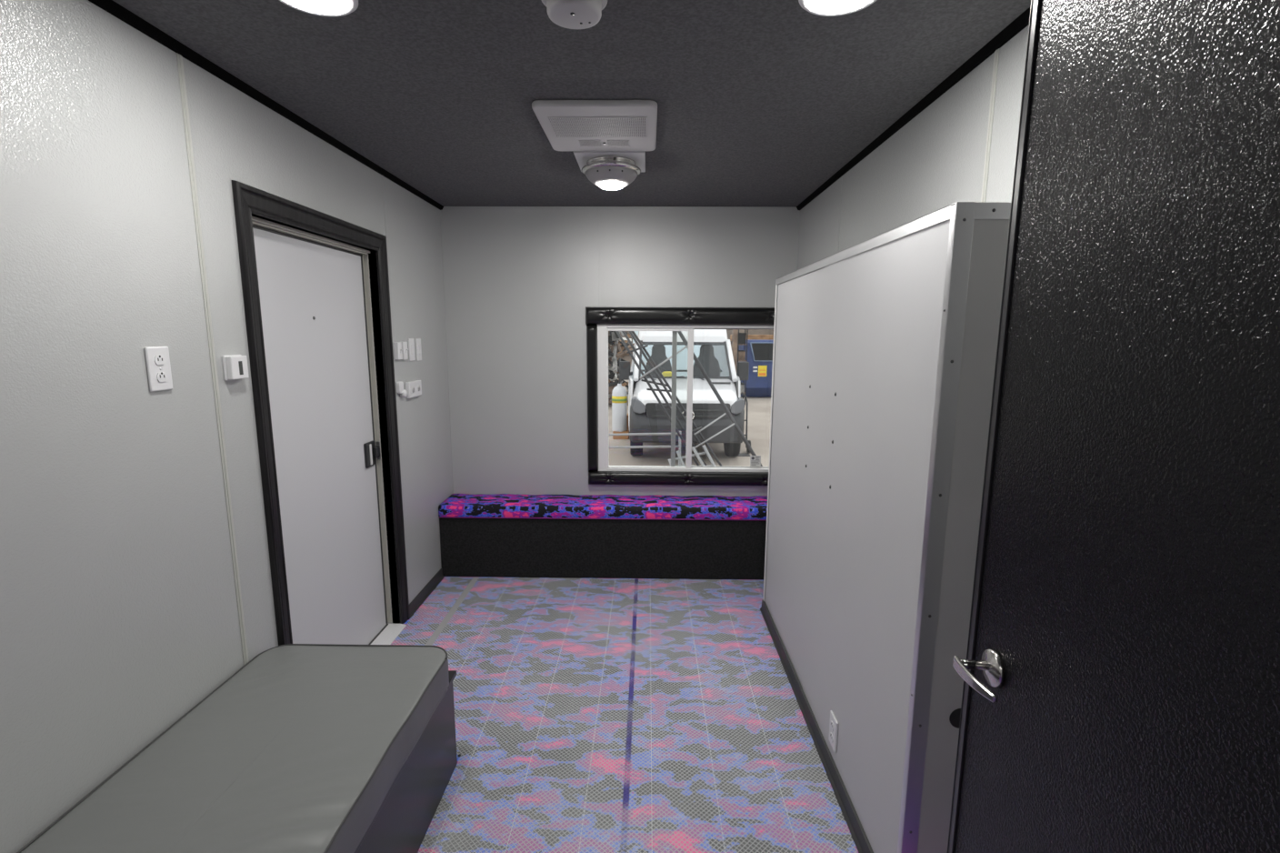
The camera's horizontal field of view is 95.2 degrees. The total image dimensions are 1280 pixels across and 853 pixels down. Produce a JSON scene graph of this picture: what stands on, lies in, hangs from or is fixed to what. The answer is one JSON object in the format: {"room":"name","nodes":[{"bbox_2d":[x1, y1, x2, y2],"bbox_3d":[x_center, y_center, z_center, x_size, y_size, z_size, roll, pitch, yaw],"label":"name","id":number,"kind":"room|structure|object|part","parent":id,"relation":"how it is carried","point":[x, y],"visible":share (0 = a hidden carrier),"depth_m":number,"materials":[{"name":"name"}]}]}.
{"room":"trailer interior","nodes":[
{"label":"trailer interior","id":0,"kind":"room"},
{"bbox_2d":[0,0,453,852],"bbox_3d":[-1.434,0.220,1.156,0.100,2.477,5.974,0,9,1],"label":"wall","id":1,"kind":"structure","parent":0,"point":[119,616],"depth_m":1.57,"materials":[{"name":"white paint"}]},
{"bbox_2d":[144,346,172,391],"bbox_3d":[-1.370,-0.165,1.665,0.011,0.125,0.078,0,9,1],"label":"wall outlet","id":2,"kind":"object","parent":1,"relation":"attached to","point":[157,359],"visible":1,"depth_m":1.66,"materials":[{"name":"white plastic"}]},
{"bbox_2d":[154,355,165,365],"bbox_3d":[-1.366,-0.189,1.661,0.003,0.028,0.034,0,9,1],"label":"receptacle","id":3,"kind":"object","parent":2,"relation":"attached to","point":[159,360],"depth_m":1.66,"materials":[{"name":"grey plastic"}]},
{"bbox_2d":[156,371,167,381],"bbox_3d":[-1.366,-0.141,1.669,0.003,0.028,0.034,0,9,1],"label":"receptacle","id":4,"kind":"object","parent":2,"relation":"attached to","point":[161,376],"depth_m":1.67,"materials":[{"name":"grey plastic"}]},
{"bbox_2d":[176,52,249,664],"bbox_3d":[-1.371,0.109,1.926,0.004,2.454,0.022,0,9,1],"label":"trim","id":5,"kind":"structure","parent":1,"relation":"attached to","point":[180,64],"depth_m":1.86,"materials":[{"name":"grey"}]},
{"bbox_2d":[221,354,249,379],"bbox_3d":[-1.356,-0.198,1.960,0.031,0.082,0.084,0,9,1],"label":"thermostat","id":6,"kind":"object","parent":1,"relation":"attached to","point":[235,366],"visible":1,"depth_m":1.94,"materials":[{"name":"white plastic"}]},
{"bbox_2d":[88,0,443,209],"bbox_3d":[-1.366,-0.992,0.962,0.026,0.022,5.974,0,9,1],"label":"trim","id":7,"kind":"structure","parent":1,"relation":"attached to","point":[110,6],"depth_m":1.94,"materials":[{"name":"black"}]},
{"bbox_2d":[231,180,409,645],"bbox_3d":[-1.399,0.145,2.680,0.140,2.145,1.128,0,9,1],"label":"door","id":8,"kind":"structure","parent":1,"relation":"in","point":[308,312],"depth_m":2.64,"materials":[{"name":"white wood"}]},
{"bbox_3d":[-1.429,0.181,2.677,0.070,2.035,0.966,0,9,1],"label":"frame","id":9,"kind":"part","parent":8,"relation":"part of","materials":[{"name":"grey"}]},
{"bbox_3d":[-1.412,0.128,3.151,0.022,0.100,0.005,0,9,1],"label":"strike plate","id":10,"kind":"part","parent":8,"relation":"part of","materials":[{"name":"silver metal"}]},
{"bbox_2d":[393,341,402,359],"bbox_3d":[-1.334,-0.419,3.236,0.037,0.094,0.052,0,9,1],"label":"light switch","id":11,"kind":"object","parent":1,"relation":"attached to","point":[397,345],"visible":1,"depth_m":3.22,"materials":[{"name":"white plastic"}]},
{"bbox_2d":[396,380,407,397],"bbox_3d":[-1.337,-0.207,3.281,0.034,0.091,0.077,0,9,1],"label":"wall sensor","id":12,"kind":"object","parent":1,"relation":"attached to","point":[400,389],"visible":1,"depth_m":3.26,"materials":[{"name":"white plastic"}]},
{"bbox_2d":[400,341,408,359],"bbox_3d":[-1.333,-0.430,3.308,0.037,0.098,0.052,0,9,1],"label":"light switch","id":13,"kind":"object","parent":1,"relation":"attached to","point":[405,348],"visible":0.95,"depth_m":3.30,"materials":[{"name":"white plastic"}]},
{"bbox_2d":[408,338,415,360],"bbox_3d":[-1.344,-0.453,3.441,0.012,0.130,0.076,0,9,1],"label":"light switch","id":14,"kind":"object","parent":1,"relation":"attached to","point":[411,343],"visible":1,"depth_m":3.43,"materials":[{"name":"white plastic"}]},
{"bbox_2d":[405,380,421,398],"bbox_3d":[-1.337,-0.223,3.455,0.028,0.092,0.185,0,9,1],"label":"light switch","id":15,"kind":"object","parent":1,"relation":"attached to","point":[414,388],"visible":0.98,"depth_m":3.42,"materials":[{"name":"white plastic"}]},
{"bbox_2d":[415,338,421,360],"bbox_3d":[-1.342,-0.468,3.550,0.012,0.134,0.072,0,9,1],"label":"light switch","id":16,"kind":"object","parent":1,"relation":"attached to","point":[418,346],"visible":1,"depth_m":3.54,"materials":[{"name":"white plastic"}]},
{"bbox_2d":[409,568,444,617],"bbox_3d":[-1.345,1.039,3.688,0.022,0.063,0.580,0,9,1],"label":"baseboard","id":17,"kind":"structure","parent":1,"relation":"attached to","point":[419,599],"depth_m":3.66,"materials":[{"name":"grey"}]},
{"bbox_2d":[112,0,1031,207],"bbox_3d":[-0.179,-1.035,0.939,2.600,0.080,6.174,0,9,1],"label":"ceiling","id":18,"kind":"structure","parent":0,"point":[760,103],"depth_m":1.92,"materials":[{"name":"black paint"}]},
{"bbox_2d":[279,0,358,16],"bbox_3d":[-0.812,-1.071,1.446,0.208,0.014,0.208,0,9,1],"label":"recessed light","id":19,"kind":"object","parent":18,"relation":"in","point":[318,7],"visible":1,"depth_m":1.49,"materials":[{"name":"white plastic"}]},
{"bbox_2d":[541,0,607,29],"bbox_3d":[-0.164,-1.050,1.459,0.166,0.055,0.166,0,9,1],"label":"smoke detector","id":20,"kind":"object","parent":18,"relation":"attached to","point":[566,14],"visible":1,"depth_m":1.45,"materials":[{"name":"grey plastic"}]},
{"bbox_2d":[531,100,657,150],"bbox_3d":[-0.163,-1.209,2.373,0.460,0.027,0.538,0,9,1],"label":"ceiling vent","id":21,"kind":"object","parent":18,"relation":"in","point":[567,125],"visible":1,"depth_m":2.28,"materials":[{"name":"grey plastic"}]},
{"bbox_2d":[578,140,602,146],"bbox_3d":[-0.213,-1.221,2.519,0.096,0.002,0.078,0,9,1],"label":"grille","id":22,"kind":"object","parent":21,"relation":"attached to","point":[581,143],"depth_m":2.51,"materials":[{"name":"grey plastic"}]},
{"bbox_2d":[548,117,647,137],"bbox_3d":[-0.160,-1.190,2.326,0.377,0.002,0.226,0,9,1],"label":"grille","id":23,"kind":"object","parent":21,"relation":"attached to","point":[557,126],"depth_m":2.32,"materials":[{"name":"grey plastic"}]},
{"bbox_2d":[606,140,629,146],"bbox_3d":[-0.093,-1.220,2.517,0.096,0.002,0.078,0,9,1],"label":"grille","id":24,"kind":"object","parent":21,"relation":"attached to","point":[609,143],"depth_m":2.51,"materials":[{"name":"grey plastic"}]},
{"bbox_2d":[573,150,645,189],"bbox_3d":[-0.140,-1.238,2.868,0.332,0.127,0.330,0,9,1],"label":"dome light","id":25,"kind":"object","parent":18,"relation":"attached to","point":[609,170],"visible":1,"depth_m":2.77,"materials":[{"name":"white plastic"}]},
{"bbox_3d":[-0.140,-1.294,2.859,0.332,0.012,0.330,0,9,1],"label":"mounting plate","id":26,"kind":"part","parent":25,"relation":"part of","materials":[{"name":"white plastic"}]},
{"bbox_2d":[798,0,876,16],"bbox_3d":[0.496,-1.063,1.434,0.208,0.014,0.208,0,9,1],"label":"recessed light","id":27,"kind":"object","parent":18,"relation":"in","point":[819,7],"visible":1,"depth_m":1.48,"materials":[{"name":"white plastic"}]},
{"bbox_2d":[440,206,799,496],"bbox_3d":[-0.142,-0.250,4.139,2.600,2.477,0.100,0,9,1],"label":"wall","id":28,"kind":"structure","parent":0,"point":[519,284],"depth_m":3.99,"materials":[{"name":"white paint"}]},
{"bbox_2d":[585,306,774,485],"bbox_3d":[0.337,-0.200,4.103,1.427,1.250,0.123,0,9,1],"label":"window","id":29,"kind":"structure","parent":28,"relation":"in","point":[599,320],"depth_m":4.07,"materials":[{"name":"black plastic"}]},
{"bbox_3d":[0.070,-0.194,4.115,0.600,0.989,0.026,0,9,1],"label":"sash","id":30,"kind":"part","parent":29,"relation":"part of","materials":[{"name":"white plastic"}]},
{"bbox_3d":[0.582,-0.195,4.137,0.717,0.989,0.020,0,9,1],"label":"sash","id":31,"kind":"part","parent":29,"relation":"part of","materials":[{"name":"grey"}]},
{"bbox_2d":[750,455,760,466],"bbox_3d":[0.830,0.251,4.200,0.077,0.083,0.002,0,9,1],"label":"window sticker","id":32,"kind":"object","parent":29,"relation":"attached to","point":[755,460],"visible":1,"depth_m":4.20,"materials":[{"name":"white paper"}]},
{"bbox_2d":[750,456,759,465],"bbox_3d":[0.830,0.248,4.199,0.060,0.063,0.001,0,9,1],"label":"print","id":33,"kind":"object","parent":32,"relation":"attached to","point":[755,460],"depth_m":4.20,"materials":[{"name":"grey paper"}]},
{"bbox_2d":[390,576,858,852],"bbox_3d":[-0.190,1.490,1.341,2.600,0.080,6.174,0,9,1],"label":"floor","id":34,"kind":"structure","parent":0,"point":[682,815],"depth_m":2.49,"materials":[{"name":"carpet"}]},
{"bbox_2d":[354,670,457,852],"bbox_3d":[-1.047,1.259,1.290,0.680,0.385,1.923,0,9,1],"label":"platform","id":35,"kind":"object","parent":34,"relation":"on","point":[401,824],"visible":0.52,"depth_m":1.88,"materials":[{"name":"black laminate"}]},
{"bbox_2d":[16,643,449,852],"bbox_3d":[-1.036,1.002,1.250,0.686,0.134,1.855,0,9,1],"label":"mattress","id":36,"kind":"object","parent":35,"relation":"on","point":[300,749],"visible":1,"depth_m":1.56,"materials":[{"name":"grey leather"}]},
{"bbox_2d":[424,577,615,852],"bbox_3d":[-0.699,1.298,2.266,1.302,0.002,3.448,0,9,1],"label":"film","id":37,"kind":"object","parent":34,"relation":"on","point":[545,578],"depth_m":3.35,"materials":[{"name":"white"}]},
{"bbox_3d":[-1.124,1.156,3.147,0.040,0.001,1.660,0,9,1],"label":"tape strip","id":38,"kind":"part","parent":37,"relation":"part of","materials":[{"name":"grey plastic"}]},
{"bbox_2d":[439,517,766,579],"bbox_3d":[-0.149,0.800,4.091,2.396,0.418,0.320,0,9,1],"label":"storage bench","id":39,"kind":"object","parent":34,"relation":"on","point":[488,547],"visible":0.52,"depth_m":3.93,"materials":[{"name":"black carpet"}]},
{"bbox_2d":[438,493,767,519],"bbox_3d":[-0.148,0.550,4.044,2.392,0.086,0.330,0,9,1],"label":"bench cushion","id":40,"kind":"object","parent":39,"relation":"on","point":[457,505],"visible":0.9,"depth_m":3.90,"materials":[{"name":"fabric"}]},
{"bbox_2d":[650,580,799,852],"bbox_3d":[0.486,1.306,2.251,1.067,0.001,3.448,0,9,1],"label":"film","id":41,"kind":"object","parent":34,"relation":"on","point":[685,580],"visible":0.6,"depth_m":2.41,"materials":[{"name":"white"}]},
{"bbox_2d":[622,617,636,801],"bbox_3d":[-0.046,1.286,2.355,0.022,0.001,3.245,0,9,1],"label":"tape","id":42,"kind":"object","parent":41,"relation":"on","point":[625,795],"visible":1,"depth_m":2.68,"materials":[{"name":"blue"}]},
{"bbox_2d":[760,201,1010,852],"bbox_3d":[0.873,0.295,2.437,0.314,1.944,1.924,0,9,1],"label":"partition wall","id":43,"kind":"structure","parent":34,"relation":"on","point":[885,344],"depth_m":1.73,"materials":[{"name":"white paint"}]},
{"bbox_3d":[0.756,0.216,2.942,0.014,1.941,0.897,0,9,1],"label":"panel","id":44,"kind":"part","parent":43,"relation":"part of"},
{"bbox_2d":[828,710,838,752],"bbox_3d":[0.725,1.145,2.194,0.011,0.125,0.078,0,9,1],"label":"wall outlet","id":45,"kind":"object","parent":43,"relation":"attached to","point":[833,724],"visible":1,"depth_m":2.18,"materials":[{"name":"white plastic"}]},
{"bbox_2d":[830,731,833,741],"bbox_3d":[0.721,1.169,2.198,0.003,0.028,0.034,0,9,1],"label":"receptacle","id":46,"kind":"object","parent":45,"relation":"attached to","point":[831,733],"depth_m":2.19,"materials":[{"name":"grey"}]},
{"bbox_3d":[0.741,0.366,1.997,0.017,1.941,1.013,0,9,1],"label":"panel","id":47,"kind":"part","parent":43,"relation":"part of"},
{"bbox_3d":[0.880,0.445,1.504,0.274,1.941,0.016,0,9,1],"label":"panel","id":48,"kind":"part","parent":43,"relation":"part of","materials":[{"name":"grey metal"}]},
{"bbox_2d":[797,24,1029,269],"bbox_3d":[1.065,0.235,1.123,0.100,2.477,5.974,0,9,1],"label":"wall","id":49,"kind":"structure","parent":0,"point":[935,161],"depth_m":2.06,"materials":[{"name":"white paint"}]},
{"bbox_2d":[837,175,842,252],"bbox_3d":[1.044,-0.089,3.228,0.002,2.454,0.012,0,9,1],"label":"trim","id":50,"kind":"structure","parent":49,"relation":"attached to","point":[842,175],"depth_m":3.07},
{"bbox_2d":[796,6,1030,209],"bbox_3d":[1.008,-0.977,0.931,0.026,0.022,5.974,0,9,1],"label":"trim","id":51,"kind":"structure","parent":49,"relation":"attached to","point":[1022,21],"depth_m":2.00,"materials":[{"name":"black"}]},
{"bbox_2d":[980,48,999,202],"bbox_3d":[1.024,0.127,1.877,0.004,2.454,0.022,0,9,1],"label":"trim","id":52,"kind":"structure","parent":49,"relation":"attached to","point":[996,53],"depth_m":1.71,"materials":[{"name":"grey"}]},
{"bbox_3d":[0.790,0.365,0.302,0.428,2.477,0.047,0,9,1],"label":"wall","id":53,"kind":"structure","parent":0,"visible":0},
{"bbox_2d":[946,0,1279,852],"bbox_3d":[0.595,0.377,0.744,0.110,2.292,0.800,1,9,6],"label":"door","id":54,"kind":"structure","parent":53,"relation":"in","point":[1120,671],"depth_m":0.73,"materials":[{"name":"black metal"}]},
{"bbox_3d":[0.578,0.438,1.014,0.014,0.023,0.110,-1,9,-5],"label":"lever handle","id":55,"kind":"part","parent":54,"relation":"part of","materials":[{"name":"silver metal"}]},
{"bbox_3d":[0.668,0.317,1.123,0.045,2.292,0.020,1,9,6],"label":"edge trim","id":56,"kind":"part","parent":54,"relation":"part of","materials":[{"name":"grey"}]},
{"label":"outside","id":57,"kind":"structure","parent":0,"visible":0},
{"bbox_2d":[608,378,770,466],"bbox_3d":[3.258,-0.768,19.171,38.000,0.100,29.806,0,9,1],"label":"ground","id":58,"kind":"structure","parent":57,"point":[759,408],"depth_m":11.20,"materials":[{"name":"concrete"}]},
{"bbox_2d":[612,429,629,439],"bbox_3d":[-0.404,0.164,12.387,0.320,0.162,0.304,0,9,1],"label":"cardboard box","id":59,"kind":"object","parent":58,"relation":"on","point":[627,430],"visible":0.75,"depth_m":12.24,"materials":[{"name":"brown cardboard"}]},
{"bbox_2d":[611,374,628,431],"bbox_3d":[-0.408,-0.498,12.286,0.363,1.178,0.315,-2,9,-11],"label":"gas cylinder","id":60,"kind":"object","parent":59,"relation":"on","point":[619,395],"visible":0.84,"depth_m":12.18,"materials":[{"name":"grey paint"}]},
{"bbox_2d":[608,330,634,404],"bbox_3d":[-1.883,-1.873,18.137,3.679,3.542,3.618,0,9,1],"label":"heap","id":61,"kind":"object","parent":58,"relation":"on","point":[616,349],"visible":0.14,"depth_m":17.35,"materials":[{"name":"metal"}]},
{"bbox_2d":[608,430,681,465],"bbox_3d":[-0.109,0.580,6.879,1.175,1.075,0.032,0,9,1],"label":"railing","id":62,"kind":"object","parent":58,"relation":"on","point":[627,434],"visible":0.33,"depth_m":6.80,"materials":[{"name":"grey metal"}]},
{"bbox_3d":[-0.107,0.093,6.801,1.144,0.052,0.028,0,9,1],"label":"rail","id":63,"kind":"part","parent":62,"relation":"part of","materials":[{"name":"grey metal"}]},
{"bbox_3d":[-0.107,0.242,6.825,1.148,0.052,0.028,0,9,1],"label":"rail","id":64,"kind":"part","parent":62,"relation":"part of","materials":[{"name":"grey metal"}]},
{"bbox_3d":[0.463,0.584,6.872,0.030,1.075,0.030,-3,10,-21],"label":"post","id":65,"kind":"part","parent":62,"relation":"part of","materials":[{"name":"grey metal"}]},
{"bbox_2d":[632,330,700,376],"bbox_3d":[0.969,-2.498,21.860,2.400,2.450,3.015,0,9,1],"label":"box trailer","id":66,"kind":"object","parent":58,"relation":"on","point":[682,356],"visible":0.02,"depth_m":20.35,"materials":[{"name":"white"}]},
{"bbox_2d":[615,330,735,466],"bbox_3d":[0.511,-0.019,6.334,1.802,2.451,0.229,0,9,1],"label":"bundle","id":67,"kind":"object","parent":58,"relation":"on","point":[633,334],"visible":0.58,"depth_m":6.28,"materials":[{"name":"grey metal"}]},
{"bbox_3d":[0.440,-0.016,6.321,1.535,2.448,0.026,0,9,1],"label":"rail","id":68,"kind":"part","parent":67,"relation":"part of","materials":[{"name":"grey metal"}]},
{"bbox_3d":[0.521,-0.025,6.369,1.573,2.450,0.026,0,9,1],"label":"rail","id":69,"kind":"part","parent":67,"relation":"part of","materials":[{"name":"grey metal"}]},
{"bbox_2d":[619,329,749,456],"bbox_3d":[0.833,-1.089,12.220,2.400,2.700,5.500,0,9,1],"label":"vehicle","id":70,"kind":"object","parent":58,"relation":"on","point":[715,356],"visible":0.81,"depth_m":10.14,"materials":[{"name":"white paint"}]},
{"bbox_2d":[619,360,632,379],"bbox_3d":[-0.258,-1.045,10.896,0.254,0.340,0.120,0,9,1],"label":"mirror","id":71,"kind":"object","parent":70,"relation":"attached to","point":[625,373],"depth_m":10.84,"materials":[{"name":"grey mirror"}]},
{"bbox_3d":[0.363,-1.101,11.486,0.540,1.050,0.140,0,9,1],"label":"seat","id":72,"kind":"part","parent":70,"relation":"part of","materials":[{"name":"grey fabric"}]},
{"bbox_2d":[661,370,671,376],"bbox_3d":[0.495,-0.932,10.599,0.220,0.135,0.080,0,9,1],"label":"safety vest","id":73,"kind":"object","parent":70,"relation":"on","point":[667,373],"visible":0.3,"depth_m":10.56,"materials":[{"name":"yellow fabric"}]},
{"bbox_2d":[645,402,730,419],"bbox_3d":[0.794,-0.163,9.713,1.440,0.460,0.184,0,9,1],"label":"grille","id":74,"kind":"object","parent":70,"relation":"attached to","point":[700,410],"depth_m":9.65,"materials":[{"name":"grey plastic"}]},
{"bbox_3d":[1.303,-1.095,11.473,0.540,1.050,0.140,0,9,1],"label":"seat","id":75,"kind":"part","parent":70,"relation":"part of","materials":[{"name":"grey fabric"}]},
{"bbox_2d":[711,381,730,383],"bbox_3d":[1.395,-0.761,10.239,0.380,0.030,0.060,0,9,1],"label":"vent","id":76,"kind":"object","parent":70,"relation":"attached to","point":[712,382],"depth_m":10.21,"materials":[{"name":"grey"}]},
{"bbox_2d":[736,361,749,379],"bbox_3d":[1.888,-1.031,10.868,0.254,0.340,0.120,0,9,1],"label":"mirror","id":77,"kind":"object","parent":70,"relation":"attached to","point":[743,367],"depth_m":10.81,"materials":[{"name":"grey mirror"}]},
{"bbox_2d":[668,444,716,466],"bbox_3d":[0.760,0.712,6.193,0.942,1.055,0.060,0,9,1],"label":"step","id":78,"kind":"structure","parent":58,"relation":"on","point":[695,454],"depth_m":6.11,"materials":[{"name":"grey metal"}]},
{"bbox_3d":[0.603,0.742,6.186,0.459,0.993,0.032,0,9,1],"label":"rail","id":79,"kind":"part","parent":78,"relation":"part of","materials":[{"name":"grey metal"}]},
{"bbox_3d":[0.851,0.724,6.179,0.632,1.036,0.032,0,9,1],"label":"rail","id":80,"kind":"part","parent":78,"relation":"part of","materials":[{"name":"grey metal"}]},
{"bbox_3d":[0.940,0.715,6.177,0.583,1.055,0.032,0,9,1],"label":"rail","id":81,"kind":"part","parent":78,"relation":"part of","materials":[{"name":"grey metal"}]},
{"bbox_2d":[620,329,773,365],"bbox_3d":[3.436,-4.762,30.738,38.000,4.150,0.300,0,9,1],"label":"wall","id":82,"kind":"structure","parent":58,"relation":"on","point":[729,332],"depth_m":30.53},
{"bbox_2d":[677,330,762,466],"bbox_3d":[1.029,-0.095,6.553,1.631,2.550,0.056,0,9,1],"label":"pole","id":83,"kind":"object","parent":58,"relation":"on","point":[680,333],"visible":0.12,"depth_m":6.50,"materials":[{"name":"grey metal"}]},
{"bbox_2d":[731,329,738,370],"bbox_3d":[2.661,-1.984,16.457,0.200,3.150,0.280,0,9,1],"label":"brick pier","id":84,"kind":"structure","parent":58,"relation":"on","point":[735,331],"depth_m":16.32,"materials":[{"name":"brick"}]},
{"bbox_2d":[736,329,748,404],"bbox_3d":[3.162,-2.217,18.251,0.300,3.050,0.430,0,9,1],"label":"rack","id":85,"kind":"object","parent":58,"relation":"on","point":[738,344],"visible":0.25,"depth_m":18.03,"materials":[{"name":"black metal"}]},
{"bbox_2d":[737,332,746,343],"bbox_3d":[3.160,-2.736,18.168,0.236,0.341,0.370,0,9,1],"label":"bin","id":86,"kind":"object","parent":85,"relation":"on","point":[742,335],"visible":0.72,"depth_m":18.00,"materials":[{"name":"black"}]},
{"bbox_2d":[738,350,745,359],"bbox_3d":[3.158,-2.225,18.250,0.236,0.306,0.370,0,9,1],"label":"bin","id":87,"kind":"object","parent":85,"relation":"on","point":[741,353],"visible":0.72,"depth_m":18.07,"materials":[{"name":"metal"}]},
{"bbox_2d":[740,382,744,392],"bbox_3d":[3.153,-1.228,18.409,0.236,0.286,0.370,0,9,1],"label":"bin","id":88,"kind":"object","parent":85,"relation":"on","point":[742,384],"visible":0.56,"depth_m":18.24,"materials":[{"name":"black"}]},
{"bbox_2d":[737,391,750,456],"bbox_3d":[1.877,-0.054,10.720,0.350,1.136,0.440,0,9,1],"label":"hand truck","id":89,"kind":"object","parent":58,"relation":"on","point":[745,435],"visible":0.33,"depth_m":10.75,"materials":[{"name":"grey metal"}]},
{"bbox_3d":[1.873,0.518,10.699,0.260,0.012,0.220,0,9,1],"label":"toe plate","id":90,"kind":"part","parent":89,"relation":"part of","materials":[{"name":"grey metal"}]},
{"bbox_3d":[1.878,-0.120,10.764,0.212,1.017,0.151,0,9,1],"label":"frame","id":91,"kind":"part","parent":89,"relation":"part of","materials":[{"name":"grey metal"}]},
{"bbox_2d":[736,339,773,397],"bbox_3d":[4.670,-2.062,20.692,2.331,1.987,1.755,0,9,1],"label":"dumpster","id":92,"kind":"object","parent":58,"relation":"on","point":[759,352],"visible":0.24,"depth_m":19.88,"materials":[{"name":"blue paint"}]},
{"bbox_3d":[4.564,-1.680,23.466,2.350,0.360,1.200,0,9,1],"label":"wooden pallet","id":93,"kind":"object","parent":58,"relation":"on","visible":0},
{"bbox_3d":[4.565,-2.036,23.409,2.350,0.360,1.200,0,9,1],"label":"wooden pallet","id":94,"kind":"object","parent":93,"relation":"on","visible":0},
{"bbox_3d":[4.567,-2.391,23.353,2.350,0.360,1.200,0,9,1],"label":"wooden pallet","id":95,"kind":"object","parent":94,"relation":"on","visible":0},
{"bbox_3d":[4.568,-2.747,23.296,2.350,0.360,1.200,0,9,1],"label":"wooden pallet","id":96,"kind":"object","parent":95,"relation":"on","visible":0},
{"bbox_3d":[4.570,-3.102,23.240,2.350,0.360,1.200,0,9,1],"label":"wooden pallet","id":97,"kind":"object","parent":96,"relation":"on","visible":0},
{"bbox_2d":[730,334,773,343],"bbox_3d":[4.571,-3.458,23.183,2.350,0.360,1.200,0,9,1],"label":"wooden pallet","id":98,"kind":"object","parent":97,"relation":"on","point":[750,336],"visible":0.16,"depth_m":22.65,"materials":[{"name":"wood"}]}
]}

